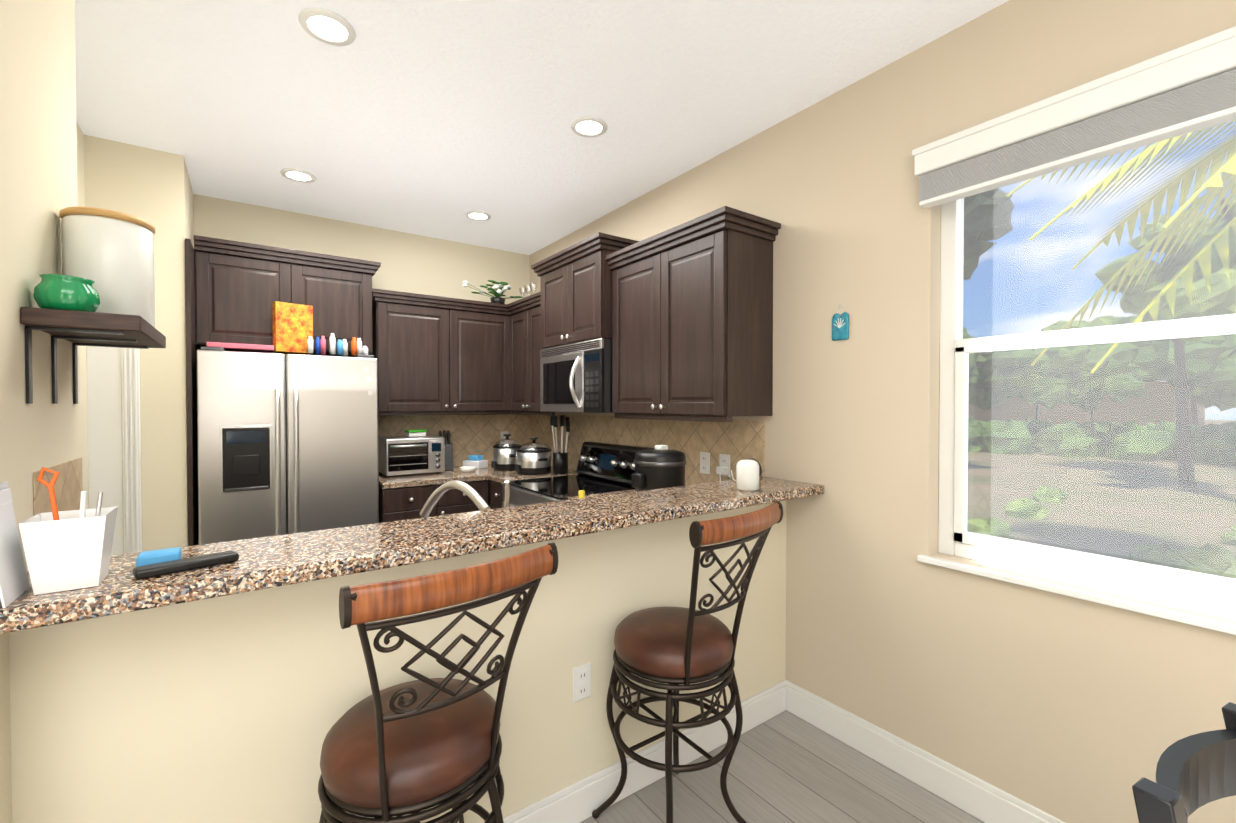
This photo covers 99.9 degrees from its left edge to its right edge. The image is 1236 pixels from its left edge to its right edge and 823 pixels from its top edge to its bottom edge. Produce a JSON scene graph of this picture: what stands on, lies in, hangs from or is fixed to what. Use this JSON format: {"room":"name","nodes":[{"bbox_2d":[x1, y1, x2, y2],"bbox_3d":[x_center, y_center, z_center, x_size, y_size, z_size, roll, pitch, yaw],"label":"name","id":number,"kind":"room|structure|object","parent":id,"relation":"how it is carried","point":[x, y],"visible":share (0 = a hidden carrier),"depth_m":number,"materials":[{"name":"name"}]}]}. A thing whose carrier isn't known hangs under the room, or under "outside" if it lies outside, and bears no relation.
{"room":"kitchen","nodes":[
{"label":"kitchen","id":0,"kind":"room"},
{"bbox_2d":[0,0,80,822],"bbox_3d":[-2.176,0.041,0.517,2.180,2.740,0.750,-1,1,-35],"label":"wall","id":1,"kind":"structure","parent":0,"point":[38,162],"depth_m":1.13,"materials":[{"name":"beige paint"}]},
{"bbox_2d":[33,457,82,515],"bbox_3d":[-1.386,0.307,1.294,0.003,0.354,0.397,-1,1,-35],"label":"backsplash","id":2,"kind":"structure","parent":1,"relation":"attached to","point":[68,487],"depth_m":1.30,"materials":[{"name":"tile"}]},
{"bbox_2d":[20,307,165,403],"bbox_3d":[-1.286,-0.120,1.306,0.185,0.200,0.445,-1,1,-35],"label":"wall shelf","id":3,"kind":"object","parent":1,"relation":"attached to","point":[85,328],"visible":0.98,"depth_m":1.16,"materials":[{"name":"brown wood"}]},
{"bbox_2d":[33,274,99,311],"bbox_3d":[-1.224,-0.257,1.155,0.104,0.077,0.104,-1,1,-35],"label":"vase","id":4,"kind":"object","parent":3,"relation":"on","point":[60,292],"visible":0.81,"depth_m":1.12,"materials":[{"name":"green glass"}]},
{"bbox_2d":[59,206,154,327],"bbox_3d":[-1.319,-0.361,1.350,0.178,0.280,0.178,-1,1,-35],"label":"canister","id":5,"kind":"object","parent":3,"relation":"on","point":[110,253],"visible":0.83,"depth_m":1.29,"materials":[{"name":"white ceramic"}]},
{"bbox_2d":[76,122,88,508],"bbox_3d":[-2.391,0.019,2.145,0.120,2.740,2.150,-1,1,-35],"label":"wall","id":6,"kind":"structure","parent":0,"point":[82,349],"depth_m":2.50,"materials":[{"name":"beige paint"}]},
{"bbox_2d":[84,134,193,551],"bbox_3d":[-2.636,0.009,2.916,0.375,2.740,0.610,-1,1,-35],"label":"wall","id":7,"kind":"structure","parent":0,"point":[153,187],"depth_m":2.71,"materials":[{"name":"beige paint"}]},
{"bbox_2d":[87,346,141,555],"bbox_3d":[-2.526,0.334,2.609,0.191,2.100,0.024,-1,1,-35],"label":"door frame","id":8,"kind":"structure","parent":7,"relation":"attached to","point":[114,440],"depth_m":2.62,"materials":[{"name":"white"}]},
{"bbox_2d":[193,194,529,466],"bbox_3d":[-2.761,0.005,3.293,4.750,2.740,0.150,-1,1,-35],"label":"wall","id":9,"kind":"structure","parent":0,"point":[417,264],"depth_m":3.91,"materials":[{"name":"beige paint"}]},
{"bbox_2d":[193,235,380,356],"bbox_3d":[-2.116,-0.697,3.388,0.980,0.610,0.425,-1,1,-35],"label":"upper cabinet","id":10,"kind":"object","parent":9,"relation":"attached to","point":[241,288],"visible":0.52,"depth_m":3.17,"materials":[{"name":"brown wood"}]},
{"bbox_2d":[370,288,511,415],"bbox_3d":[-1.347,-0.420,3.998,0.998,0.841,0.331,-1,1,-35],"label":"upper cabinet","id":11,"kind":"object","parent":9,"relation":"attached to","point":[436,355],"depth_m":3.82,"materials":[{"name":"brown wood"}]},
{"bbox_2d":[462,280,524,303],"bbox_3d":[-0.916,-0.935,4.092,0.601,0.185,0.266,-1,1,-35],"label":"plant","id":12,"kind":"object","parent":11,"relation":"on","point":[498,298],"visible":0.94,"depth_m":4.06,"materials":[{"name":"green plant"}]},
{"bbox_2d":[378,414,528,465],"bbox_3d":[-1.332,0.234,4.218,1.316,0.424,0.007,-1,1,-35],"label":"backsplash","id":13,"kind":"structure","parent":9,"relation":"attached to","point":[469,434],"depth_m":4.27,"materials":[{"name":"tile"}]},
{"bbox_2d":[9,500,785,822],"bbox_3d":[-0.236,0.880,1.770,2.420,1.028,0.120,-1,1,-35],"label":"wall","id":14,"kind":"structure","parent":0,"point":[233,708],"depth_m":1.29,"materials":[{"name":"beige paint"}]},
{"bbox_2d":[0,476,823,633],"bbox_3d":[-0.186,0.345,1.692,2.416,0.040,0.345,-1,1,-35],"label":"bar","id":15,"kind":"object","parent":14,"relation":"on","point":[261,563],"visible":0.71,"depth_m":1.30,"materials":[{"name":"stone"}]},
{"bbox_2d":[0,482,29,607],"bbox_3d":[-1.105,0.234,0.937,0.037,0.200,0.155,-1,1,-35],"label":"paper","id":16,"kind":"object","parent":15,"relation":"on","point":[14,582],"visible":1,"depth_m":0.94,"materials":[{"name":"white paper"}]},
{"bbox_2d":[19,467,117,594],"bbox_3d":[-1.052,0.219,1.002,0.112,0.228,0.112,-1,1,-35],"label":"caddy","id":17,"kind":"object","parent":15,"relation":"on","point":[68,550],"visible":1,"depth_m":0.97,"materials":[{"name":"white plastic"}]},
{"bbox_2d":[136,547,181,566],"bbox_3d":[-0.989,0.317,1.121,0.070,0.030,0.050,-1,1,-35],"label":"sponge","id":18,"kind":"object","parent":15,"relation":"on","point":[144,558],"visible":0.71,"depth_m":1.11,"materials":[{"name":"blue"}]},
{"bbox_2d":[132,550,238,579],"bbox_3d":[-0.911,0.323,1.101,0.045,0.018,0.170,1,1,41],"label":"remote","id":19,"kind":"object","parent":15,"relation":"on","point":[165,568],"visible":0.98,"depth_m":1.08,"materials":[{"name":"black plastic"}]},
{"bbox_2d":[736,460,758,490],"bbox_3d":[0.531,0.258,2.124,0.092,0.122,0.092,-1,1,-35],"label":"candle","id":20,"kind":"object","parent":15,"relation":"on","point":[747,475],"visible":1,"depth_m":2.09,"materials":[{"name":"white wax"}]},
{"bbox_2d":[746,458,761,477],"bbox_3d":[0.617,0.266,2.390,0.100,0.102,0.056,-1,1,-35],"label":"speaker","id":21,"kind":"object","parent":15,"relation":"on","point":[760,470],"visible":0.15,"depth_m":2.39},
{"bbox_2d":[573,662,590,701],"label":"outlet plates","id":22,"kind":"object","parent":14,"relation":"attached to","point":[581,682],"depth_m":1.77,"materials":[{"name":"white plastic"}]},
{"bbox_2d":[503,680,786,822],"bbox_3d":[-0.213,1.328,1.708,2.380,0.135,0.015,-1,1,-35],"label":"baseboard","id":23,"kind":"structure","parent":14,"relation":"attached to","point":[576,802],"depth_m":1.90,"materials":[{"name":"white wood"}]},
{"bbox_2d":[75,0,1008,254],"bbox_3d":[-0.828,-1.357,0.693,4.900,0.050,6.600,-1,1,-35],"label":"ceiling","id":24,"kind":"structure","parent":0,"point":[439,119],"depth_m":2.19,"materials":[{"name":"white paint"}]},
{"bbox_2d":[280,168,315,182],"bbox_3d":[-1.835,-1.355,2.984,0.175,0.011,0.175,-1,1,-41],"label":"recessed light","id":25,"kind":"object","parent":24,"relation":"in","point":[298,175],"depth_m":2.98,"materials":[{"name":"white glass"}]},
{"bbox_2d":[298,8,355,45],"bbox_3d":[-1.013,-1.340,1.814,0.175,0.011,0.175,-1,1,-41],"label":"recessed light","id":26,"kind":"object","parent":24,"relation":"in","point":[327,26],"depth_m":1.81,"materials":[{"name":"white"}]},
{"bbox_2d":[465,211,490,220],"bbox_3d":[-0.975,-1.363,3.621,0.175,0.011,0.175,-1,1,-41],"label":"recessed light","id":27,"kind":"object","parent":24,"relation":"in","point":[473,215],"depth_m":3.62,"materials":[{"name":"white"}]},
{"bbox_2d":[571,116,607,136],"bbox_3d":[-0.137,-1.348,2.463,0.175,0.011,0.175,-1,1,-41],"label":"recessed light","id":28,"kind":"object","parent":24,"relation":"in","point":[585,126],"depth_m":2.46,"materials":[{"name":"white"}]},
{"bbox_2d":[580,710,983,822],"bbox_3d":[-0.828,1.433,0.729,4.900,0.050,6.600,-1,1,-35],"label":"floor","id":29,"kind":"structure","parent":0,"point":[786,766],"depth_m":1.91,"materials":[{"name":"grey wood"}]},
{"bbox_2d":[185,238,199,545],"bbox_3d":[-2.467,0.228,3.028,0.021,2.299,0.623,-1,1,-35],"label":"panel","id":30,"kind":"object","parent":29,"relation":"on","point":[192,348],"visible":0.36,"depth_m":2.78,"materials":[{"name":"brown wood"}]},
{"bbox_2d":[196,347,378,544],"bbox_3d":[-2.054,0.508,3.281,0.904,1.732,0.677,-1,1,-35],"label":"fridge","id":31,"kind":"object","parent":29,"relation":"on","point":[287,444],"visible":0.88,"depth_m":3.01,"materials":[{"name":"grey metal"}]},
{"bbox_2d":[206,342,273,352],"bbox_3d":[-2.183,-0.370,3.012,0.310,0.028,0.210,-1,1,-35],"label":"box","id":32,"kind":"object","parent":31,"relation":"on","point":[247,347],"visible":0.88,"depth_m":2.95,"materials":[{"name":"pink"}]},
{"bbox_2d":[272,301,312,353],"bbox_3d":[-1.979,-0.505,3.165,0.065,0.295,0.200,1,1,43],"label":"cereal box","id":33,"kind":"object","parent":31,"relation":"on","point":[292,327],"visible":0.98,"depth_m":3.13,"materials":[{"name":"cardboard"}]},
{"bbox_2d":[307,336,315,353],"bbox_3d":[-1.884,-0.409,3.182,0.032,0.103,0.031,-1,1,-35],"label":"medicine bottle","id":34,"kind":"object","parent":31,"relation":"on","point":[309,341],"depth_m":3.17,"materials":[{"name":"white plastic"}]},
{"bbox_2d":[323,336,325,354],"bbox_3d":[-1.873,-0.419,3.300,0.031,0.120,0.030,-1,1,-35],"label":"medicine bottle","id":35,"kind":"object","parent":31,"relation":"on","point":[324,340],"depth_m":3.29,"materials":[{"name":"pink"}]},
{"bbox_2d":[379,480,487,522],"bbox_3d":[-1.390,0.930,3.788,0.713,0.874,0.652,-1,1,-35],"label":"base cabinet","id":36,"kind":"object","parent":29,"relation":"on","point":[402,503],"visible":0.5,"depth_m":3.47,"materials":[{"name":"brown wood"}]},
{"bbox_2d":[379,464,552,488],"bbox_3d":[-1.144,0.470,3.971,1.333,0.040,0.630,-1,1,-35],"label":"countertop","id":37,"kind":"structure","parent":36,"relation":"on","point":[409,480],"depth_m":3.63,"materials":[{"name":"stone"}]},
{"bbox_2d":[378,435,444,476],"bbox_3d":[-1.506,0.319,3.785,0.400,0.264,0.372,-1,1,-35],"label":"toaster oven","id":38,"kind":"object","parent":37,"relation":"on","point":[401,455],"visible":1,"depth_m":3.66,"materials":[{"name":"silver metal"}]},
{"bbox_2d":[404,429,426,436],"bbox_3d":[-1.494,0.161,3.836,0.130,0.048,0.130,-1,1,-35],"label":"container","id":39,"kind":"object","parent":38,"relation":"on","point":[416,433],"visible":0.98,"depth_m":3.79,"materials":[{"name":"white"}]},
{"bbox_2d":[439,430,452,470],"bbox_3d":[-1.348,0.299,4.045,0.100,0.297,0.207,0,1,-23],"label":"knife block","id":40,"kind":"object","parent":37,"relation":"on","point":[448,457],"visible":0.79,"depth_m":4.00,"materials":[{"name":"black plastic"}]},
{"bbox_2d":[459,466,475,472],"bbox_3d":[-1.121,0.432,3.884,0.124,0.035,0.124,-1,1,-35],"label":"bowl","id":41,"kind":"object","parent":37,"relation":"on","point":[465,469],"visible":1,"depth_m":3.85,"materials":[{"name":"white ceramic"}]},
{"bbox_2d":[463,455,487,468],"bbox_3d":[-1.131,0.397,4.118,0.160,0.100,0.110,0,1,25],"label":"box","id":42,"kind":"object","parent":37,"relation":"on","point":[478,461],"visible":0.9,"depth_m":4.08,"materials":[{"name":"white paper"}]},
{"bbox_2d":[491,434,521,470],"bbox_3d":[-0.862,0.311,4.030,0.227,0.274,0.270,-1,1,-35],"label":"slow cooker","id":43,"kind":"object","parent":37,"relation":"on","point":[504,456],"visible":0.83,"depth_m":3.94,"materials":[{"name":"silver metal"}]},
{"bbox_2d":[318,542,557,822],"bbox_3d":[-0.434,0.849,1.203,0.452,1.105,0.515,-1,1,-35],"label":"stool","id":44,"kind":"object","parent":29,"relation":"on","point":[413,749],"visible":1,"depth_m":1.07,"materials":[{"name":"leather"}]},
{"bbox_2d":[488,480,503,508],"bbox_3d":[-0.763,0.927,4.030,0.652,0.874,0.985,-1,1,-35],"label":"base cabinet","id":45,"kind":"object","parent":29,"relation":"on","point":[495,494],"visible":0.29,"depth_m":3.66,"materials":[{"name":"brown wood"}]},
{"bbox_2d":[489,469,579,483],"bbox_3d":[-0.571,0.472,3.773,0.630,0.040,0.354,-1,1,-35],"label":"countertop","id":46,"kind":"structure","parent":45,"relation":"on","point":[499,478],"depth_m":3.68,"materials":[{"name":"stone"}]},
{"bbox_2d":[515,437,551,474],"bbox_3d":[-0.619,0.319,3.811,0.268,0.264,0.310,-1,1,-35],"label":"slow cooker","id":47,"kind":"object","parent":46,"relation":"on","point":[533,460],"visible":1,"depth_m":3.71,"materials":[{"name":"silver metal"}]},
{"bbox_2d":[550,415,569,473],"bbox_3d":[-0.420,0.237,3.816,0.126,0.427,0.157,-1,1,-35],"label":"utensil holder","id":48,"kind":"object","parent":46,"relation":"on","point":[560,462],"visible":0.94,"depth_m":3.77,"materials":[{"name":"black plastic"}]},
{"bbox_2d":[502,441,654,507],"bbox_3d":[-0.291,0.790,3.289,0.736,1.130,0.752,-1,1,-35],"label":"range","id":49,"kind":"object","parent":29,"relation":"on","point":[604,467],"visible":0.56,"depth_m":3.31,"materials":[{"name":"grey metal"}]},
{"bbox_2d":[592,501,782,822],"bbox_3d":[0.234,0.843,1.703,0.461,1.105,0.516,-1,1,-35],"label":"stool","id":50,"kind":"object","parent":29,"relation":"on","point":[673,647],"visible":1,"depth_m":1.59,"materials":[{"name":"leather"}]},
{"bbox_2d":[1132,702,1235,822],"bbox_3d":[0.911,0.936,0.527,0.380,0.950,0.510,0,1,-29],"label":"dining chair","id":51,"kind":"object","parent":29,"relation":"on","point":[1194,772],"visible":1,"depth_m":0.73,"materials":[{"name":"black"}]},
{"bbox_3d":[0.040,0.941,2.948,0.600,0.874,0.177,-1,1,-35],"label":"base cabinet","id":52,"kind":"object","parent":29,"relation":"on","visible":0},
{"bbox_2d":[567,489,635,499],"bbox_3d":[0.032,0.483,2.926,0.630,0.040,0.194,-1,1,-35],"label":"countertop","id":53,"kind":"structure","parent":52,"relation":"on","point":[603,494],"depth_m":2.90,"materials":[{"name":"stone"}]},
{"bbox_2d":[529,0,1235,822],"bbox_3d":[1.106,0.020,2.089,0.150,2.740,6.600,-1,1,-35],"label":"wall","id":54,"kind":"structure","parent":0,"point":[1069,710],"depth_m":1.95,"materials":[{"name":"beige paint"}]},
{"bbox_2d":[500,431,507,443],"label":"outlet plates","id":55,"kind":"object","parent":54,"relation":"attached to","point":[502,437],"depth_m":4.46,"materials":[{"name":"white plastic"}]},
{"bbox_2d":[507,292,554,415],"bbox_3d":[-0.560,-0.407,3.965,0.375,0.865,0.676,-1,1,-35],"label":"upper cabinet","id":56,"kind":"object","parent":54,"relation":"attached to","point":[525,336],"visible":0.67,"depth_m":3.90,"materials":[{"name":"brown wood"}]},
{"bbox_2d":[525,283,536,293],"bbox_3d":[-0.650,-0.911,3.981,0.062,0.140,0.062,1,1,40],"label":"goblet","id":57,"kind":"object","parent":56,"relation":"on","point":[531,288],"depth_m":4.01,"materials":[{"name":"clear glass"}]},
{"bbox_2d":[531,232,639,348],"bbox_3d":[-0.171,-0.714,3.355,0.445,0.575,0.848,-1,1,-35],"label":"upper cabinet","id":58,"kind":"object","parent":54,"relation":"attached to","point":[576,293],"visible":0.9,"depth_m":3.14,"materials":[{"name":"brown wood"}]},
{"bbox_2d":[540,338,611,412],"bbox_3d":[-0.180,-0.210,3.356,0.466,0.423,0.756,-1,1,-35],"label":"microwave","id":59,"kind":"object","parent":58,"relation":"attached to","point":[575,377],"visible":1,"depth_m":3.13,"materials":[{"name":"grey metal"}]},
{"bbox_2d":[529,414,764,485],"bbox_3d":[-0.039,0.243,3.563,0.007,0.424,2.574,-1,1,-35],"label":"backsplash","id":60,"kind":"structure","parent":54,"relation":"attached to","point":[737,440],"depth_m":3.04,"materials":[{"name":"tile"}]},
{"bbox_2d":[605,206,780,421],"bbox_3d":[0.344,-0.420,2.696,0.375,0.925,0.915,-1,1,-35],"label":"upper cabinet","id":61,"kind":"object","parent":54,"relation":"attached to","point":[692,319],"visible":1,"depth_m":2.44,"materials":[{"name":"brown wood"}]},
{"bbox_2d":[700,452,709,473],"label":"outlet plates","id":62,"kind":"object","parent":54,"relation":"attached to","point":[704,456],"depth_m":2.83,"materials":[{"name":"white plastic"}]},
{"bbox_2d":[716,454,735,480],"label":"outlet plates","id":63,"kind":"object","parent":54,"relation":"attached to","point":[723,469],"depth_m":2.70,"materials":[{"name":"white plastic"}]},
{"bbox_2d":[832,304,848,340],"bbox_3d":[0.933,-0.379,2.182,0.015,0.156,0.076,-1,1,-35],"label":"hanging ornament","id":64,"kind":"object","parent":54,"relation":"hanging from","point":[840,328],"visible":1,"depth_m":2.18,"materials":[{"name":"teal ceramic"}]},
{"bbox_2d":[787,680,1065,822],"bbox_3d":[1.820,1.338,0.957,0.020,0.135,3.600,-1,1,-35],"label":"baseboard","id":65,"kind":"structure","parent":54,"relation":"attached to","point":[961,789],"depth_m":1.94,"materials":[{"name":"white wood"}]},
{"bbox_2d":[917,555,1235,634],"bbox_3d":[1.622,0.552,1.285,0.100,0.022,1.640,-1,1,-35],"label":"window sill","id":66,"kind":"structure","parent":54,"relation":"attached to","point":[1210,624],"depth_m":1.53,"materials":[{"name":"white wood"}]},
{"bbox_2d":[938,120,1235,615],"bbox_3d":[1.681,-0.180,1.318,0.085,1.440,1.580,-1,1,-35],"label":"window","id":67,"kind":"structure","parent":54,"relation":"in","point":[1209,592],"depth_m":1.65,"materials":[{"name":"white"}]},
{"bbox_2d":[912,26,1235,208],"bbox_3d":[1.571,-0.244,1.238,0.073,1.390,1.650,-1,1,-35],"label":"window blind","id":68,"kind":"object","parent":67,"relation":"attached to","point":[1186,89],"visible":1,"depth_m":1.49,"materials":[{"name":"white"}]},
{"label":"outside","id":69,"kind":"structure","parent":0,"visible":0},
{"bbox_2d":[967,420,1235,559],"bbox_3d":[37.495,1.445,28.595,89.840,0.100,120.000,-1,1,-35],"label":"ground","id":70,"kind":"structure","parent":69,"point":[1104,541],"depth_m":9.59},
{"bbox_2d":[969,353,978,383],"bbox_3d":[12.898,-1.534,24.928,6.403,5.979,7.236,-1,1,-35],"label":"tree","id":71,"kind":"object","parent":70,"relation":"on","point":[972,370],"depth_m":22.41,"materials":[{"name":"green plant"}]},
{"bbox_2d":[963,327,987,370],"bbox_3d":[17.743,-1.625,28.731,9.917,6.061,7.486,-1,1,-35],"label":"tree","id":72,"kind":"object","parent":70,"relation":"on","point":[980,360],"depth_m":25.27,"materials":[{"name":"green plant"}]},
{"bbox_2d":[963,188,1014,279],"bbox_3d":[7.152,-2.754,11.018,4.562,8.781,3.643,-1,1,-35],"label":"tree","id":73,"kind":"object","parent":70,"relation":"on","point":[993,213],"depth_m":9.83,"materials":[{"name":"green plant"}]},
{"bbox_2d":[968,335,1100,420],"bbox_3d":[20.119,-1.150,25.070,7.004,5.207,7.356,-1,1,-35],"label":"tree","id":74,"kind":"object","parent":70,"relation":"on","point":[1023,364],"depth_m":23.92,"materials":[{"name":"green plant"}]},
{"bbox_2d":[968,382,1204,426],"bbox_3d":[24.366,-0.715,27.432,8.800,4.250,8.800,-1,1,-35],"label":"tree","id":75,"kind":"object","parent":70,"relation":"on","point":[1083,415],"depth_m":23.71,"materials":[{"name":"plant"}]},
{"bbox_2d":[1025,344,1149,456],"bbox_3d":[15.975,-0.431,17.753,3.850,3.959,3.371,-1,1,-35],"label":"tree","id":76,"kind":"object","parent":70,"relation":"on","point":[1069,353],"depth_m":17.20,"materials":[{"name":"green plant"}]},
{"bbox_2d":[967,417,1235,578],"bbox_3d":[10.913,1.140,13.645,18.552,1.689,12.801,-1,1,-35],"label":"bush","id":77,"kind":"object","parent":70,"relation":"on","point":[1146,445],"depth_m":16.16,"materials":[{"name":"green plant"}]},
{"bbox_2d":[1041,315,1163,381],"bbox_3d":[24.779,-1.875,26.127,7.393,6.630,8.537,-1,1,-35],"label":"tree","id":78,"kind":"object","parent":70,"relation":"on","point":[1086,325],"depth_m":24.91,"materials":[{"name":"green plant"}]},
{"bbox_2d":[1006,119,1235,373],"bbox_3d":[4.471,-0.632,3.709,3.261,4.710,2.901,-1,1,-35],"label":"tree","id":79,"kind":"object","parent":70,"relation":"on","point":[1171,222],"depth_m":4.22,"materials":[{"name":"green plant"}]},
{"bbox_2d":[1095,212,1229,485],"bbox_3d":[12.439,-1.322,11.364,3.096,5.908,2.684,-1,1,-35],"label":"tree","id":80,"kind":"object","parent":70,"relation":"on","point":[1168,273],"depth_m":11.32,"materials":[{"name":"green plant"}]},
{"bbox_2d":[1101,316,1235,425],"bbox_3d":[24.237,-1.558,21.188,8.911,6.124,8.916,-1,1,-35],"label":"tree","id":81,"kind":"object","parent":70,"relation":"on","point":[1192,389],"depth_m":20.12,"materials":[{"name":"green plant"}]},
{"bbox_2d":[1158,193,1235,319],"bbox_3d":[11.066,-1.374,8.379,3.018,6.090,3.007,-1,1,-35],"label":"tree","id":82,"kind":"object","parent":70,"relation":"on","point":[1222,223],"depth_m":8.62,"materials":[{"name":"green plant"}]},
{"bbox_2d":[1207,335,1225,345],"bbox_3d":[27.294,-1.987,20.696,7.187,6.995,9.674,-1,1,-35],"label":"tree","id":83,"kind":"object","parent":70,"relation":"on","point":[1213,338],"depth_m":20.84,"materials":[{"name":"green plant"}]},
{"bbox_3d":[-0.461,0.938,2.087,2.414,0.903,0.652,-1,1,-35],"label":"base cabinet","id":84,"kind":"object","parent":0,"visible":0},
{"bbox_3d":[-0.454,0.495,2.072,2.414,0.040,0.630,-1,1,-35],"label":"countertop","id":85,"kind":"structure","parent":84,"relation":"on","visible":0},
{"bbox_2d":[420,480,509,517],"bbox_3d":[-0.580,0.357,1.933,0.194,0.237,0.461,-1,1,-35],"label":"faucet","id":86,"kind":"object","parent":85,"relation":"on","point":[473,495],"visible":0.6,"depth_m":1.88,"materials":[{"name":"silver metal"}]},
{"bbox_2d":[578,490,584,498],"bbox_3d":[-0.142,0.391,2.027,0.060,0.166,0.058,-1,1,-35],"label":"soap bottle","id":87,"kind":"object","parent":85,"relation":"on","point":[581,493],"visible":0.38,"depth_m":2.02,"materials":[{"name":"yellow plastic"}]},
{"bbox_2d":[632,445,686,491],"bbox_3d":[0.200,0.317,2.577,0.286,0.300,0.262,-1,1,-35],"label":"air fryer","id":88,"kind":"object","parent":85,"relation":"on","point":[660,466],"visible":0.83,"depth_m":2.48,"materials":[{"name":"black plastic"}]}
]}

